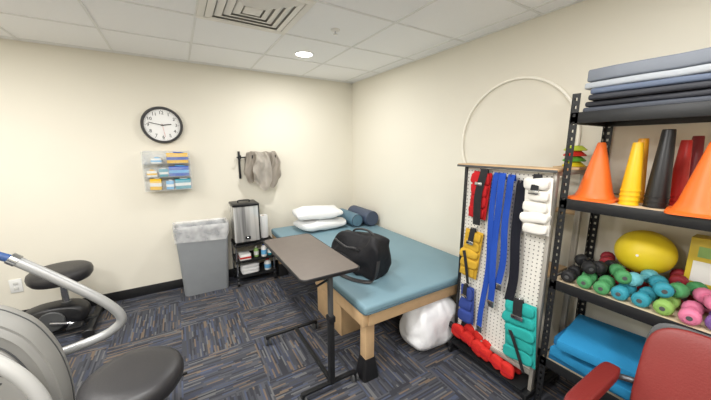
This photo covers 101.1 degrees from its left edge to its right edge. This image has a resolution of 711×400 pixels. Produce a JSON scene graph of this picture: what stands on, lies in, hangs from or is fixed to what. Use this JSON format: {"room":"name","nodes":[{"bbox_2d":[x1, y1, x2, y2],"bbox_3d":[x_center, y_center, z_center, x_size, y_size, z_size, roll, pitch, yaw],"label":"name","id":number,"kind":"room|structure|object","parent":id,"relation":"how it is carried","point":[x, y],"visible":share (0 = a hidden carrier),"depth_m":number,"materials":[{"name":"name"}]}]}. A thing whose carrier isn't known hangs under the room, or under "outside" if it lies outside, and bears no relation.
{"room":"physical therapy room","nodes":[
{"label":"physical therapy room","id":0,"kind":"room"},
{"bbox_2d":[0,38,351,310],"bbox_3d":[-1.987,-0.218,3.169,4.680,2.440,0.100,-6,12,-31],"label":"wall","id":1,"kind":"structure","parent":0,"point":[76,155],"depth_m":2.95,"materials":[{"name":"beige paint"}]},
{"bbox_2d":[8,278,23,292],"bbox_3d":[-3.048,0.771,2.627,0.080,0.125,0.010,-6,12,-31],"label":"wall outlet","id":2,"kind":"object","parent":1,"relation":"attached to","point":[15,285],"visible":1,"depth_m":2.62,"materials":[{"name":"white plastic"}]},
{"bbox_2d":[22,260,277,311],"bbox_3d":[-1.958,0.941,3.330,4.480,0.100,0.012,-6,12,-31],"label":"baseboard","id":3,"kind":"structure","parent":1,"relation":"attached to","point":[150,289],"depth_m":3.14,"materials":[{"name":"black plastic"}]},
{"bbox_2d":[140,106,182,142],"bbox_3d":[-1.975,-0.765,2.990,0.366,0.366,0.042,-6,12,-31],"label":"wall clock","id":4,"kind":"object","parent":1,"relation":"attached to","point":[160,124],"visible":1,"depth_m":2.98,"materials":[{"name":"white plastic"}]},
{"bbox_2d":[236,151,275,178],"bbox_3d":[-1.173,-0.421,3.501,0.450,0.320,0.121,-6,12,-31],"label":"wall hook rack","id":5,"kind":"object","parent":1,"relation":"attached to","point":[239,157],"visible":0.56,"depth_m":3.44,"materials":[{"name":"black metal"}]},
{"bbox_2d":[243,151,255,182],"bbox_3d":[-1.224,-0.387,3.449,0.179,0.374,0.098,-6,12,-31],"label":"pack","id":6,"kind":"object","parent":5,"relation":"hanging from","point":[249,162],"visible":0.71,"depth_m":3.41},
{"bbox_2d":[253,151,271,190],"bbox_3d":[-1.117,-0.347,3.483,0.230,0.465,0.165,-6,12,-31],"label":"pack","id":7,"kind":"object","parent":5,"relation":"hanging from","point":[262,169],"visible":0.91,"depth_m":3.45},
{"bbox_2d":[265,151,280,187],"bbox_3d":[-1.019,-0.369,3.557,0.214,0.446,0.135,-6,12,-31],"label":"pack","id":8,"kind":"object","parent":5,"relation":"hanging from","point":[275,162],"visible":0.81,"depth_m":3.54},
{"bbox_3d":[-1.947,-0.306,3.036,0.416,0.400,0.135,-6,12,-31],"label":"wall organizer","id":9,"kind":"object","parent":1,"relation":"attached to","visible":0},
{"bbox_2d":[150,177,162,189],"bbox_3d":[-2.042,-0.169,2.999,0.099,0.128,0.082,-5,11,-25],"label":"package","id":10,"kind":"object","parent":9,"relation":"on","point":[156,183],"visible":1,"depth_m":2.97},
{"bbox_2d":[151,157,162,163],"bbox_3d":[-2.018,-0.405,2.971,0.092,0.064,0.082,-4,11,-23],"label":"package","id":11,"kind":"object","parent":9,"relation":"on","point":[155,160],"visible":1,"depth_m":2.94},
{"bbox_2d":[159,168,167,176],"bbox_3d":[-1.980,-0.289,3.016,0.077,0.088,0.082,-7,13,-36],"label":"package","id":12,"kind":"object","parent":9,"relation":"on","point":[163,172],"visible":1,"depth_m":2.98},
{"bbox_2d":[166,179,174,188],"bbox_3d":[-1.937,-0.166,3.064,0.067,0.098,0.082,-5,11,-24],"label":"package","id":13,"kind":"object","parent":9,"relation":"on","point":[170,184],"visible":1,"depth_m":3.03},
{"bbox_2d":[166,152,187,162],"bbox_3d":[-1.864,-0.447,3.058,0.192,0.116,0.087,-7,12,-33],"label":"package","id":14,"kind":"object","parent":9,"relation":"on","point":[175,157],"visible":1,"depth_m":3.02},
{"bbox_2d":[168,165,188,175],"bbox_3d":[-1.860,-0.315,3.085,0.182,0.116,0.087,-5,12,-28],"label":"package","id":15,"kind":"object","parent":9,"relation":"on","point":[177,170],"visible":1,"depth_m":3.05},
{"bbox_2d":[175,177,190,188],"bbox_3d":[-1.841,-0.184,3.120,0.142,0.115,0.087,-7,12,-34],"label":"package","id":16,"kind":"object","parent":9,"relation":"on","point":[181,183],"visible":1,"depth_m":3.09},
{"bbox_2d":[0,0,583,83],"bbox_3d":[-0.487,-1.025,0.512,4.680,0.105,5.880,-6,12,-31],"label":"ceiling","id":17,"kind":"structure","parent":0,"point":[374,37],"depth_m":2.22,"materials":[{"name":"tile"}]},
{"bbox_2d":[196,0,315,34],"bbox_3d":[-0.656,-1.210,1.867,0.610,0.021,0.610,-6,12,-31],"label":"ceiling vent","id":18,"kind":"object","parent":17,"relation":"in","point":[273,16],"visible":1,"depth_m":1.89,"materials":[{"name":"metal"}]},
{"bbox_2d":[295,51,312,56],"bbox_3d":[-0.488,-1.383,2.778,0.174,0.008,0.174,-6,12,-31],"label":"recessed light","id":19,"kind":"object","parent":17,"relation":"in","point":[299,53],"visible":1,"depth_m":2.77,"materials":[{"name":"white glass"}]},
{"bbox_2d":[52,267,600,399],"bbox_3d":[-0.487,1.472,0.965,4.680,0.100,5.880,-6,12,-31],"label":"floor","id":20,"kind":"structure","parent":0,"point":[219,335],"depth_m":2.28,"materials":[{"name":"carpet"}]},
{"bbox_2d":[0,252,126,399],"bbox_3d":[-1.646,0.682,1.263,0.990,1.347,0.495,-6,12,-31],"label":"exercise machine","id":21,"kind":"object","parent":20,"relation":"on","point":[34,365],"visible":1,"depth_m":1.34,"materials":[{"name":"grey plastic"}]},
{"bbox_2d":[24,260,104,338],"bbox_3d":[-2.737,0.620,2.311,1.007,1.096,0.517,-6,12,-31],"label":"stool","id":22,"kind":"object","parent":20,"relation":"on","point":[69,313],"visible":0.78,"depth_m":2.44,"materials":[{"name":"black plastic"}]},
{"bbox_2d":[76,346,186,399],"bbox_3d":[-1.076,1.069,1.425,0.539,0.528,0.560,-9,13,-39],"label":"stool","id":23,"kind":"object","parent":20,"relation":"on","point":[152,372],"visible":1,"depth_m":1.36,"materials":[{"name":"black leather"}]},
{"bbox_2d":[173,219,228,296],"bbox_3d":[-1.676,0.631,3.242,0.518,0.742,0.288,-6,12,-31],"label":"trash bin","id":24,"kind":"object","parent":20,"relation":"on","point":[204,265],"visible":0.98,"depth_m":3.14,"materials":[{"name":"grey plastic"}]},
{"bbox_2d":[231,235,276,286],"bbox_3d":[-1.226,0.704,3.520,0.438,0.500,0.340,-6,12,-31],"label":"utility cart","id":25,"kind":"object","parent":20,"relation":"on","point":[237,272],"visible":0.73,"depth_m":3.44,"materials":[{"name":"black paint"}]},
{"bbox_2d":[238,250,250,260],"bbox_3d":[-1.294,0.647,3.409,0.121,0.070,0.141,-6,12,-31],"label":"tissue box","id":26,"kind":"object","parent":25,"relation":"on","point":[242,255],"visible":1,"depth_m":3.36,"materials":[{"name":"white cardboard"}]},
{"bbox_2d":[229,199,260,244],"bbox_3d":[-1.283,0.235,3.393,0.288,0.490,0.280,-6,12,-31],"label":"heating unit","id":27,"kind":"object","parent":25,"relation":"on","point":[244,213],"visible":1,"depth_m":3.30,"materials":[{"name":"metal"}]},
{"bbox_2d":[240,260,259,273],"bbox_3d":[-1.262,0.793,3.491,0.202,0.112,0.185,-6,12,-31],"label":"folded towel","id":28,"kind":"object","parent":25,"relation":"on","point":[253,266],"visible":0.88,"depth_m":3.42,"materials":[{"name":"white fabric"}]},
{"bbox_2d":[231,235,272,247],"bbox_3d":[-1.226,0.483,3.481,0.436,0.026,0.296,-6,12,-31],"label":"shelf","id":29,"kind":"object","parent":25,"relation":"attached to","point":[261,240],"depth_m":3.37,"materials":[{"name":"black metal"}]},
{"bbox_2d":[232,249,274,263],"bbox_3d":[-1.226,0.665,3.514,0.436,0.026,0.296,-6,12,-31],"label":"shelf","id":30,"kind":"object","parent":25,"relation":"attached to","point":[259,257],"depth_m":3.44,"materials":[{"name":"black paint"}]},
{"bbox_2d":[233,262,275,278],"bbox_3d":[-1.226,0.842,3.546,0.436,0.026,0.296,-6,12,-31],"label":"shelf","id":31,"kind":"object","parent":25,"relation":"attached to","point":[261,265],"depth_m":3.49,"materials":[{"name":"black metal"}]},
{"bbox_2d":[260,214,268,237],"bbox_3d":[-1.123,0.316,3.561,0.112,0.270,0.112,-6,12,-31],"label":"paper towel roll","id":32,"kind":"object","parent":25,"relation":"on","point":[263,217],"visible":0.87,"depth_m":3.52,"materials":[{"name":"white paper"}]},
{"bbox_2d":[264,258,270,269],"bbox_3d":[-1.066,0.768,3.548,0.082,0.140,0.082,-6,12,-31],"label":"bottle","id":33,"kind":"object","parent":25,"relation":"on","point":[267,263],"visible":0.94,"depth_m":3.52,"materials":[{"name":"white plastic"}]},
{"bbox_2d":[263,233,359,399],"bbox_3d":[-0.352,0.780,2.106,0.459,0.853,0.844,-6,12,-31],"label":"table","id":34,"kind":"object","parent":20,"relation":"on","point":[307,258],"visible":1,"depth_m":1.90,"materials":[{"name":"grey laminate"}]},
{"bbox_2d":[315,282,359,335],"bbox_3d":[-0.099,0.954,2.728,0.370,0.290,0.510,-6,12,-31],"label":"box","id":35,"kind":"object","parent":20,"relation":"on","point":[344,324],"visible":0.23,"depth_m":2.51,"materials":[{"name":"brown wood"}]},
{"bbox_2d":[271,223,458,382],"bbox_3d":[0.028,0.742,3.083,1.225,0.580,2.135,-6,12,-31],"label":"table","id":36,"kind":"object","parent":20,"relation":"on","point":[420,274],"visible":0.58,"depth_m":2.19,"materials":[{"name":"blue leather"}]},
{"bbox_2d":[293,217,345,231],"bbox_3d":[-0.443,0.278,3.640,0.592,0.132,0.411,-7,12,-34],"label":"pillow","id":37,"kind":"object","parent":36,"relation":"on","point":[328,223],"visible":0.73,"depth_m":3.48,"materials":[{"name":"white fabric"}]},
{"bbox_2d":[291,205,341,219],"bbox_3d":[-0.483,0.146,3.621,0.588,0.137,0.416,-4,11,-23],"label":"pillow","id":38,"kind":"object","parent":37,"relation":"on","point":[312,212],"visible":1,"depth_m":3.49,"materials":[{"name":"white fabric"}]},
{"bbox_2d":[340,208,362,226],"bbox_3d":[-0.088,0.226,3.839,0.164,0.164,0.441,-6,12,-31],"label":"bolster","id":39,"kind":"object","parent":36,"relation":"on","point":[354,219],"visible":0.77,"depth_m":3.68,"materials":[{"name":"teal plastic"}]},
{"bbox_2d":[329,228,391,283],"bbox_3d":[0.008,0.395,2.376,0.374,0.352,0.586,-10,14,-42],"label":"tote bag","id":40,"kind":"object","parent":36,"relation":"on","point":[370,251],"visible":0.81,"depth_m":2.22,"materials":[{"name":"black fabric"}]},
{"bbox_2d":[348,205,377,225],"bbox_3d":[0.091,0.201,3.898,0.192,0.192,0.481,-6,12,-31],"label":"bolster","id":41,"kind":"object","parent":36,"relation":"on","point":[370,217],"visible":0.77,"depth_m":3.72,"materials":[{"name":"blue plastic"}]},
{"bbox_2d":[401,296,455,350],"bbox_3d":[0.596,0.942,2.365,0.514,0.440,0.350,-6,12,-31],"label":"plastic bag","id":42,"kind":"object","parent":20,"relation":"on","point":[427,327],"visible":0.63,"depth_m":2.21,"materials":[{"name":"white plastic"}]},
{"bbox_2d":[448,163,587,399],"bbox_3d":[1.081,0.486,2.040,0.510,1.456,0.644,-6,12,-31],"label":"rack","id":43,"kind":"object","parent":20,"relation":"on","point":[534,263],"visible":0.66,"depth_m":1.85,"materials":[{"name":"metal"}]},
{"bbox_2d":[458,283,473,324],"bbox_3d":[0.803,0.748,2.122,0.058,0.300,0.128,-7,12,-32],"label":"weight","id":44,"kind":"object","parent":43,"relation":"hanging from","point":[466,301],"visible":0.98,"depth_m":2.10,"materials":[{"name":"blue fabric"}]},
{"bbox_2d":[450,321,483,357],"bbox_3d":[0.811,1.017,2.147,0.053,0.148,0.314,-6,12,-29],"label":"weight","id":45,"kind":"object","parent":43,"relation":"hanging from","point":[457,330],"visible":0.97,"depth_m":2.12,"materials":[{"name":"red fabric"}]},
{"bbox_2d":[459,228,483,283],"bbox_3d":[0.803,0.388,2.054,0.057,0.410,0.163,-7,12,-33],"label":"weight","id":46,"kind":"object","parent":43,"relation":"hanging from","point":[470,252],"visible":0.97,"depth_m":2.03,"materials":[{"name":"yellow fabric"}]},
{"bbox_2d":[461,320,491,350],"bbox_3d":[0.875,0.991,2.126,0.054,0.157,0.262,-6,12,-29],"label":"weight","id":47,"kind":"object","parent":43,"relation":"hanging from","point":[468,327],"visible":0.44,"depth_m":2.11,"materials":[{"name":"red fabric"}]},
{"bbox_2d":[468,169,492,225],"bbox_3d":[0.822,-0.022,1.950,0.060,0.376,0.150,-8,13,-36],"label":"weight","id":48,"kind":"object","parent":43,"relation":"hanging from","point":[479,190],"visible":0.99,"depth_m":1.93,"materials":[{"name":"red fabric"}]},
{"bbox_2d":[475,172,506,332],"bbox_3d":[0.880,0.372,1.904,0.050,1.102,0.115,-6,12,-31],"label":"belt","id":49,"kind":"object","parent":43,"relation":"hanging from","point":[494,220],"visible":1,"depth_m":1.87,"materials":[{"name":"blue fabric"}]},
{"bbox_2d":[479,346,513,379],"bbox_3d":[0.929,1.082,1.966,0.054,0.104,0.282,-6,12,-30],"label":"weight","id":50,"kind":"object","parent":43,"relation":"on","point":[507,369],"visible":0.98,"depth_m":1.92,"materials":[{"name":"red fabric"}]},
{"bbox_2d":[452,338,549,391],"bbox_3d":[1.054,1.112,2.124,0.415,0.015,0.534,-6,12,-31],"label":"shelf","id":51,"kind":"object","parent":43,"relation":"attached to","point":[520,381],"depth_m":1.94,"materials":[{"name":"black paint"}]},
{"bbox_2d":[495,174,515,290],"bbox_3d":[0.922,0.212,1.810,0.037,0.742,0.068,-6,12,-31],"label":"belt","id":52,"kind":"object","parent":43,"relation":"hanging from","point":[510,180],"visible":1,"depth_m":1.79,"materials":[{"name":"blue fabric"}]},
{"bbox_2d":[504,180,524,300],"bbox_3d":[0.970,0.262,1.762,0.037,0.763,0.076,-6,12,-31],"label":"belt","id":53,"kind":"object","parent":43,"relation":"hanging from","point":[511,288],"visible":0.89,"depth_m":1.75,"materials":[{"name":"black fabric"}]},
{"bbox_2d":[502,297,536,373],"bbox_3d":[1.004,0.820,1.801,0.060,0.451,0.229,-6,12,-28],"label":"weight","id":54,"kind":"object","parent":43,"relation":"hanging from","point":[520,317],"visible":0.99,"depth_m":1.77,"materials":[{"name":"teal fabric"}]},
{"bbox_2d":[461,76,580,179],"bbox_3d":[1.172,-0.449,2.205,0.018,0.898,0.898,-6,12,-31],"label":"hoop","id":55,"kind":"object","parent":43,"relation":"on","point":[558,87],"visible":0.52,"depth_m":2.07,"materials":[{"name":"plastic"}]},
{"bbox_2d":[520,174,553,235],"bbox_3d":[1.001,0.026,1.621,0.084,0.340,0.155,-5,12,-27],"label":"weight","id":56,"kind":"object","parent":43,"relation":"hanging from","point":[536,215],"visible":1,"depth_m":1.59,"materials":[{"name":"white fabric"}]},
{"bbox_2d":[547,261,566,277],"bbox_3d":[1.090,0.409,2.019,0.310,0.015,0.534,-6,12,-31],"label":"shelf","id":57,"kind":"object","parent":43,"relation":"attached to","point":[561,268],"depth_m":1.85,"materials":[{"name":"metal"}]},
{"bbox_2d":[562,161,584,166],"bbox_3d":[1.292,-0.214,1.734,0.116,0.030,0.116,-6,12,-31],"label":"disc","id":58,"kind":"object","parent":43,"relation":"on","point":[574,164],"visible":0.49,"depth_m":1.69,"materials":[{"name":"yellow plastic"}]},
{"bbox_2d":[562,156,585,161],"bbox_3d":[1.292,-0.245,1.728,0.116,0.030,0.116,-6,12,-31],"label":"disc","id":59,"kind":"object","parent":58,"relation":"on","point":[575,158],"visible":0.58,"depth_m":1.69,"materials":[{"name":"green plastic"}]},
{"bbox_2d":[563,151,586,155],"bbox_3d":[1.292,-0.275,1.723,0.116,0.030,0.116,-6,12,-31],"label":"disc","id":60,"kind":"object","parent":59,"relation":"on","point":[576,153],"visible":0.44,"depth_m":1.68,"materials":[{"name":"red plastic"}]},
{"bbox_2d":[564,146,587,150],"bbox_3d":[1.292,-0.305,1.717,0.116,0.030,0.116,-6,12,-31],"label":"disc","id":61,"kind":"object","parent":60,"relation":"on","point":[576,148],"visible":0.67,"depth_m":1.68,"materials":[{"name":"yellow plastic"}]},
{"bbox_2d":[534,93,710,399],"bbox_3d":[1.511,0.421,1.351,0.445,1.830,0.915,-6,12,-31],"label":"shelving unit","id":62,"kind":"object","parent":20,"relation":"on","point":[694,112],"visible":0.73,"depth_m":1.44,"materials":[{"name":"black paint"}]},
{"bbox_2d":[560,265,581,282],"bbox_3d":[1.195,0.408,1.617,0.153,0.068,0.068,-8,13,-37],"label":"dumbbell","id":63,"kind":"object","parent":62,"relation":"on","point":[569,275],"visible":0.99,"depth_m":1.58,"materials":[{"name":"grey plastic"}]},
{"bbox_2d":[576,271,597,288],"bbox_3d":[1.230,0.419,1.552,0.153,0.068,0.068,-9,13,-40],"label":"dumbbell","id":64,"kind":"object","parent":62,"relation":"on","point":[584,280],"visible":0.89,"depth_m":1.51,"materials":[{"name":"green plastic"}]},
{"bbox_2d":[574,254,597,273],"bbox_3d":[1.258,0.349,1.601,0.068,0.074,0.154,3,11,18],"label":"dumbbell","id":65,"kind":"object","parent":64,"relation":"on","point":[582,260],"visible":1,"depth_m":1.55,"materials":[{"name":"grey plastic"}]},
{"bbox_2d":[549,351,626,399],"bbox_3d":[1.421,0.913,1.566,0.380,0.045,0.540,-6,12,-32],"label":"foam slab","id":66,"kind":"object","parent":62,"relation":"on","point":[552,357],"visible":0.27,"depth_m":1.60,"materials":[{"name":"blue plastic"}]},
{"bbox_2d":[550,344,632,399],"bbox_3d":[1.392,0.872,1.529,0.400,0.045,0.500,-5,12,-27],"label":"foam slab","id":67,"kind":"object","parent":66,"relation":"on","point":[623,388],"visible":0.26,"depth_m":1.51,"materials":[{"name":"blue plastic"}]},
{"bbox_2d":[554,325,568,343],"bbox_3d":[1.427,0.820,1.558,0.360,0.045,0.520,-7,12,-34],"label":"foam slab","id":68,"kind":"object","parent":67,"relation":"on","point":[558,335],"visible":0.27,"depth_m":1.68,"materials":[{"name":"blue plastic"}]},
{"bbox_2d":[556,314,645,377],"bbox_3d":[1.379,0.781,1.504,0.400,0.048,0.480,-8,13,-39],"label":"foam slab","id":69,"kind":"object","parent":68,"relation":"on","point":[592,341],"visible":0.58,"depth_m":1.53,"materials":[{"name":"blue plastic"}]},
{"bbox_2d":[568,142,618,203],"bbox_3d":[1.248,-0.148,1.507,0.200,0.292,0.200,-6,12,-31],"label":"traffic cone","id":70,"kind":"object","parent":62,"relation":"on","point":[595,185],"visible":0.97,"depth_m":1.47,"materials":[{"name":"orange plastic"}]},
{"bbox_2d":[596,271,610,277],"bbox_3d":[1.410,0.401,1.656,0.153,0.068,0.068,-7,12,-33],"label":"dumbbell","id":71,"kind":"object","parent":62,"relation":"on","point":[607,272],"visible":0.2,"depth_m":1.61,"materials":[{"name":"grey plastic"}]},
{"bbox_2d":[599,251,615,261],"bbox_3d":[1.424,0.339,1.653,0.068,0.068,0.153,9,14,42],"label":"dumbbell","id":72,"kind":"object","parent":71,"relation":"on","point":[604,256],"visible":0.56,"depth_m":1.66,"materials":[{"name":"red plastic"}]},
{"bbox_2d":[593,275,615,294],"bbox_3d":[1.266,0.431,1.489,0.153,0.068,0.068,-8,13,-38],"label":"dumbbell","id":73,"kind":"object","parent":62,"relation":"on","point":[604,284],"visible":1,"depth_m":1.45,"materials":[{"name":"green plastic"}]},
{"bbox_2d":[611,268,631,284],"bbox_3d":[1.446,0.413,1.588,0.153,0.068,0.068,-7,13,-35],"label":"dumbbell","id":74,"kind":"object","parent":62,"relation":"on","point":[628,270],"visible":0.1,"depth_m":1.56,"materials":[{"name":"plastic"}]},
{"bbox_2d":[593,260,618,273],"bbox_3d":[1.334,0.357,1.561,0.154,0.076,0.068,-3,11,-17],"label":"dumbbell","id":75,"kind":"object","parent":74,"relation":"on","point":[602,267],"visible":0.6,"depth_m":1.53,"materials":[{"name":"grey plastic"}]},
{"bbox_2d":[610,283,636,300],"bbox_3d":[1.312,0.442,1.430,0.153,0.068,0.068,-6,12,-32],"label":"dumbbell","id":76,"kind":"object","parent":62,"relation":"on","point":[622,292],"visible":0.91,"depth_m":1.40,"materials":[{"name":"blue plastic"}]},
{"bbox_2d":[608,264,631,283],"bbox_3d":[1.337,0.371,1.478,0.068,0.074,0.154,6,12,28],"label":"dumbbell","id":77,"kind":"object","parent":76,"relation":"on","point":[618,271],"visible":1,"depth_m":1.43,"materials":[{"name":"green plastic"}]},
{"bbox_2d":[628,269,658,286],"bbox_3d":[1.399,0.380,1.429,0.154,0.075,0.068,-2,10,-11],"label":"dumbbell","id":78,"kind":"object","parent":76,"relation":"on","point":[637,279],"visible":0.79,"depth_m":1.41,"materials":[{"name":"blue plastic"}]},
{"bbox_2d":[617,200,638,205],"bbox_3d":[1.299,-0.089,1.374,0.076,0.224,0.076,-6,12,-31],"label":"cone","id":79,"kind":"object","parent":62,"relation":"on","point":[622,202],"visible":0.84,"depth_m":1.36,"materials":[{"name":"yellow plastic"}]},
{"bbox_2d":[618,195,639,200],"bbox_3d":[1.299,-0.111,1.370,0.076,0.224,0.076,-6,12,-31],"label":"cone","id":80,"kind":"object","parent":79,"relation":"on","point":[621,197],"visible":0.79,"depth_m":1.36,"materials":[{"name":"yellow plastic"}]},
{"bbox_2d":[619,190,640,196],"bbox_3d":[1.299,-0.133,1.366,0.076,0.224,0.076,-6,12,-31],"label":"cone","id":81,"kind":"object","parent":80,"relation":"on","point":[624,193],"visible":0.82,"depth_m":1.36,"materials":[{"name":"yellow plastic"}]},
{"bbox_2d":[620,142,643,191],"bbox_3d":[1.299,-0.154,1.362,0.076,0.224,0.076,-6,12,-31],"label":"cone","id":82,"kind":"object","parent":81,"relation":"on","point":[632,179],"visible":1,"depth_m":1.34,"materials":[{"name":"yellow plastic"}]},
{"bbox_2d":[637,273,648,289],"bbox_3d":[1.502,0.423,1.532,0.153,0.068,0.068,-7,12,-33],"label":"dumbbell","id":83,"kind":"object","parent":62,"relation":"on","point":[644,283],"visible":0.14,"depth_m":1.48,"materials":[{"name":"red plastic"}]},
{"bbox_2d":[614,230,678,273],"bbox_3d":[1.509,0.272,1.527,0.231,0.228,0.240,-6,12,-31],"label":"exercise ball","id":84,"kind":"object","parent":83,"relation":"on","point":[638,251],"visible":0.92,"depth_m":1.46,"materials":[{"name":"yellow plastic"}]},
{"bbox_2d":[631,286,658,307],"bbox_3d":[1.353,0.453,1.369,0.153,0.068,0.068,-6,12,-31],"label":"dumbbell","id":85,"kind":"object","parent":62,"relation":"on","point":[644,297],"visible":0.95,"depth_m":1.34,"materials":[{"name":"blue plastic"}]},
{"bbox_2d":[648,275,674,297],"bbox_3d":[1.405,0.395,1.347,0.068,0.068,0.153,8,12,36],"label":"dumbbell","id":86,"kind":"object","parent":85,"relation":"on","point":[660,285],"visible":1,"depth_m":1.30,"materials":[{"name":"blue plastic"}]},
{"bbox_2d":[583,89,710,111],"bbox_3d":[1.509,-0.413,1.199,0.406,0.053,0.830,-6,12,-31],"label":"exercise mat","id":87,"kind":"object","parent":62,"relation":"on","point":[705,94],"visible":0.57,"depth_m":1.24,"materials":[{"name":"grey plastic"}]},
{"bbox_2d":[588,73,710,100],"bbox_3d":[1.498,-0.467,1.183,0.388,0.056,0.800,-7,12,-33],"label":"exercise mat","id":88,"kind":"object","parent":87,"relation":"on","point":[698,81],"visible":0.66,"depth_m":1.23,"materials":[{"name":"grey plastic"}]},
{"bbox_2d":[585,47,710,90],"bbox_3d":[1.508,-0.543,1.175,0.410,0.094,0.840,-6,12,-29],"label":"exercise mat","id":89,"kind":"object","parent":88,"relation":"on","point":[694,62],"visible":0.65,"depth_m":1.23,"materials":[{"name":"grey plastic"}]},
{"bbox_2d":[642,202,667,208],"bbox_3d":[1.365,-0.116,1.307,0.087,0.301,0.087,-6,12,-31],"label":"cone","id":90,"kind":"object","parent":62,"relation":"on","point":[645,204],"visible":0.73,"depth_m":1.30,"materials":[{"name":"black plastic"}]},
{"bbox_2d":[643,197,669,203],"bbox_3d":[1.365,-0.138,1.303,0.087,0.301,0.087,-6,12,-31],"label":"cone","id":91,"kind":"object","parent":90,"relation":"on","point":[649,200],"visible":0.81,"depth_m":1.30,"materials":[{"name":"black plastic"}]},
{"bbox_2d":[644,129,676,198],"bbox_3d":[1.365,-0.160,1.299,0.087,0.301,0.087,-6,12,-31],"label":"cone","id":92,"kind":"object","parent":91,"relation":"on","point":[660,178],"visible":1,"depth_m":1.28,"materials":[{"name":"black plastic"}]},
{"bbox_2d":[652,296,681,315],"bbox_3d":[1.390,0.464,1.306,0.153,0.068,0.068,-6,12,-32],"label":"dumbbell","id":93,"kind":"object","parent":62,"relation":"on","point":[663,306],"visible":0.91,"depth_m":1.27,"materials":[{"name":"green plastic"}]},
{"bbox_2d":[670,281,708,298],"bbox_3d":[1.487,0.402,1.309,0.153,0.068,0.068,-1,10,-7],"label":"dumbbell","id":94,"kind":"object","parent":93,"relation":"on","point":[681,290],"visible":0.59,"depth_m":1.29,"materials":[{"name":"green plastic"}]},
{"bbox_2d":[664,142,710,218],"bbox_3d":[1.403,-0.086,1.162,0.200,0.292,0.200,-8,13,-39],"label":"traffic cone","id":95,"kind":"object","parent":62,"relation":"on","point":[694,200],"visible":1,"depth_m":1.15,"materials":[{"name":"orange plastic"}]},
{"bbox_2d":[681,295,695,302],"bbox_3d":[1.573,0.448,1.395,0.153,0.068,0.068,-8,13,-38],"label":"dumbbell","id":96,"kind":"object","parent":62,"relation":"on","point":[690,297],"visible":0.17,"depth_m":1.34,"materials":[{"name":"red plastic"}]},
{"bbox_2d":[668,269,688,284],"bbox_3d":[1.569,0.381,1.418,0.153,0.068,0.068,-9,14,-40],"label":"dumbbell","id":97,"kind":"object","parent":96,"relation":"on","point":[676,275],"visible":0.76,"depth_m":1.39,"materials":[{"name":"red plastic"}]},
{"bbox_2d":[678,300,704,325],"bbox_3d":[1.421,0.476,1.238,0.153,0.068,0.068,-8,13,-37],"label":"dumbbell","id":98,"kind":"object","parent":62,"relation":"on","point":[691,312],"visible":1,"depth_m":1.21,"materials":[{"name":"pink plastic"}]},
{"bbox_2d":[692,288,710,310],"bbox_3d":[1.484,0.418,1.224,0.068,0.078,0.154,6,12,30],"label":"dumbbell","id":99,"kind":"object","parent":98,"relation":"on","point":[702,295],"visible":1,"depth_m":1.25,"materials":[{"name":"pink plastic"}]},
{"bbox_2d":[704,311,710,329],"bbox_3d":[1.476,0.486,1.185,0.153,0.068,0.068,-7,12,-32],"label":"dumbbell","id":100,"kind":"object","parent":62,"relation":"on","point":[707,321],"visible":0.98,"depth_m":1.17,"materials":[{"name":"purple plastic"}]},
{"bbox_3d":[1.393,-0.123,1.444,0.076,0.266,0.076,-6,12,-31],"label":"cone","id":101,"kind":"object","parent":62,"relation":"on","visible":0},
{"bbox_3d":[1.393,-0.145,1.440,0.076,0.266,0.076,-6,12,-31],"label":"cone","id":102,"kind":"object","parent":101,"relation":"on","visible":0},
{"bbox_2d":[638,138,649,193],"bbox_3d":[1.393,-0.167,1.436,0.076,0.266,0.076,-6,12,-31],"label":"cone","id":103,"kind":"object","parent":102,"relation":"on","point":[645,140],"visible":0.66,"depth_m":1.41,"materials":[{"name":"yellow plastic"}]},
{"bbox_3d":[1.595,-0.119,1.391,0.076,0.276,0.076,-6,12,-31],"label":"cone","id":104,"kind":"object","parent":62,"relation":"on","visible":0},
{"bbox_3d":[1.595,-0.141,1.387,0.076,0.276,0.076,-6,12,-31],"label":"cone","id":105,"kind":"object","parent":104,"relation":"on","visible":0},
{"bbox_2d":[689,136,704,177],"bbox_3d":[1.595,-0.162,1.383,0.076,0.276,0.076,-6,12,-31],"label":"cone","id":106,"kind":"object","parent":105,"relation":"on","point":[698,141],"visible":0.45,"depth_m":1.35,"materials":[{"name":"red plastic"}]},
{"bbox_3d":[1.651,0.472,1.261,0.153,0.068,0.068,-9,13,-40],"label":"dumbbell","id":107,"kind":"object","parent":62,"relation":"on","visible":0},
{"bbox_2d":[684,234,710,289],"bbox_3d":[1.678,0.303,1.328,0.091,0.240,0.220,-6,12,-31],"label":"carton","id":108,"kind":"object","parent":107,"relation":"on","point":[698,264],"visible":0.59,"depth_m":1.36,"materials":[{"name":"yellow cardboard"}]},
{"bbox_2d":[564,323,710,399],"bbox_3d":[1.128,0.974,0.956,0.625,0.863,0.668,-6,12,-31],"label":"chair","id":109,"kind":"object","parent":20,"relation":"on","point":[674,363],"visible":1,"depth_m":1.14,"materials":[{"name":"red leather"}]},
{"bbox_2d":[352,0,710,349],"bbox_3d":[1.470,0.010,1.908,0.100,2.440,5.680,-6,12,-31],"label":"wall","id":110,"kind":"structure","parent":0,"point":[409,120],"depth_m":2.16,"materials":[{"name":"beige paint"}]},
{"bbox_3d":[1.498,-0.102,1.352,0.072,0.256,0.072,-6,12,-31],"label":"cone","id":111,"kind":"object","parent":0,"visible":0},
{"bbox_2d":[669,196,678,201],"bbox_3d":[1.498,-0.123,1.348,0.072,0.256,0.072,-6,12,-31],"label":"cone","id":112,"kind":"object","parent":111,"relation":"on","point":[675,199],"visible":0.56,"depth_m":1.35,"materials":[{"name":"red plastic"}]},
{"bbox_2d":[670,140,692,196],"bbox_3d":[1.498,-0.145,1.344,0.072,0.256,0.072,-6,12,-31],"label":"cone","id":113,"kind":"object","parent":112,"relation":"on","point":[681,169],"visible":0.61,"depth_m":1.33,"materials":[{"name":"red plastic"}]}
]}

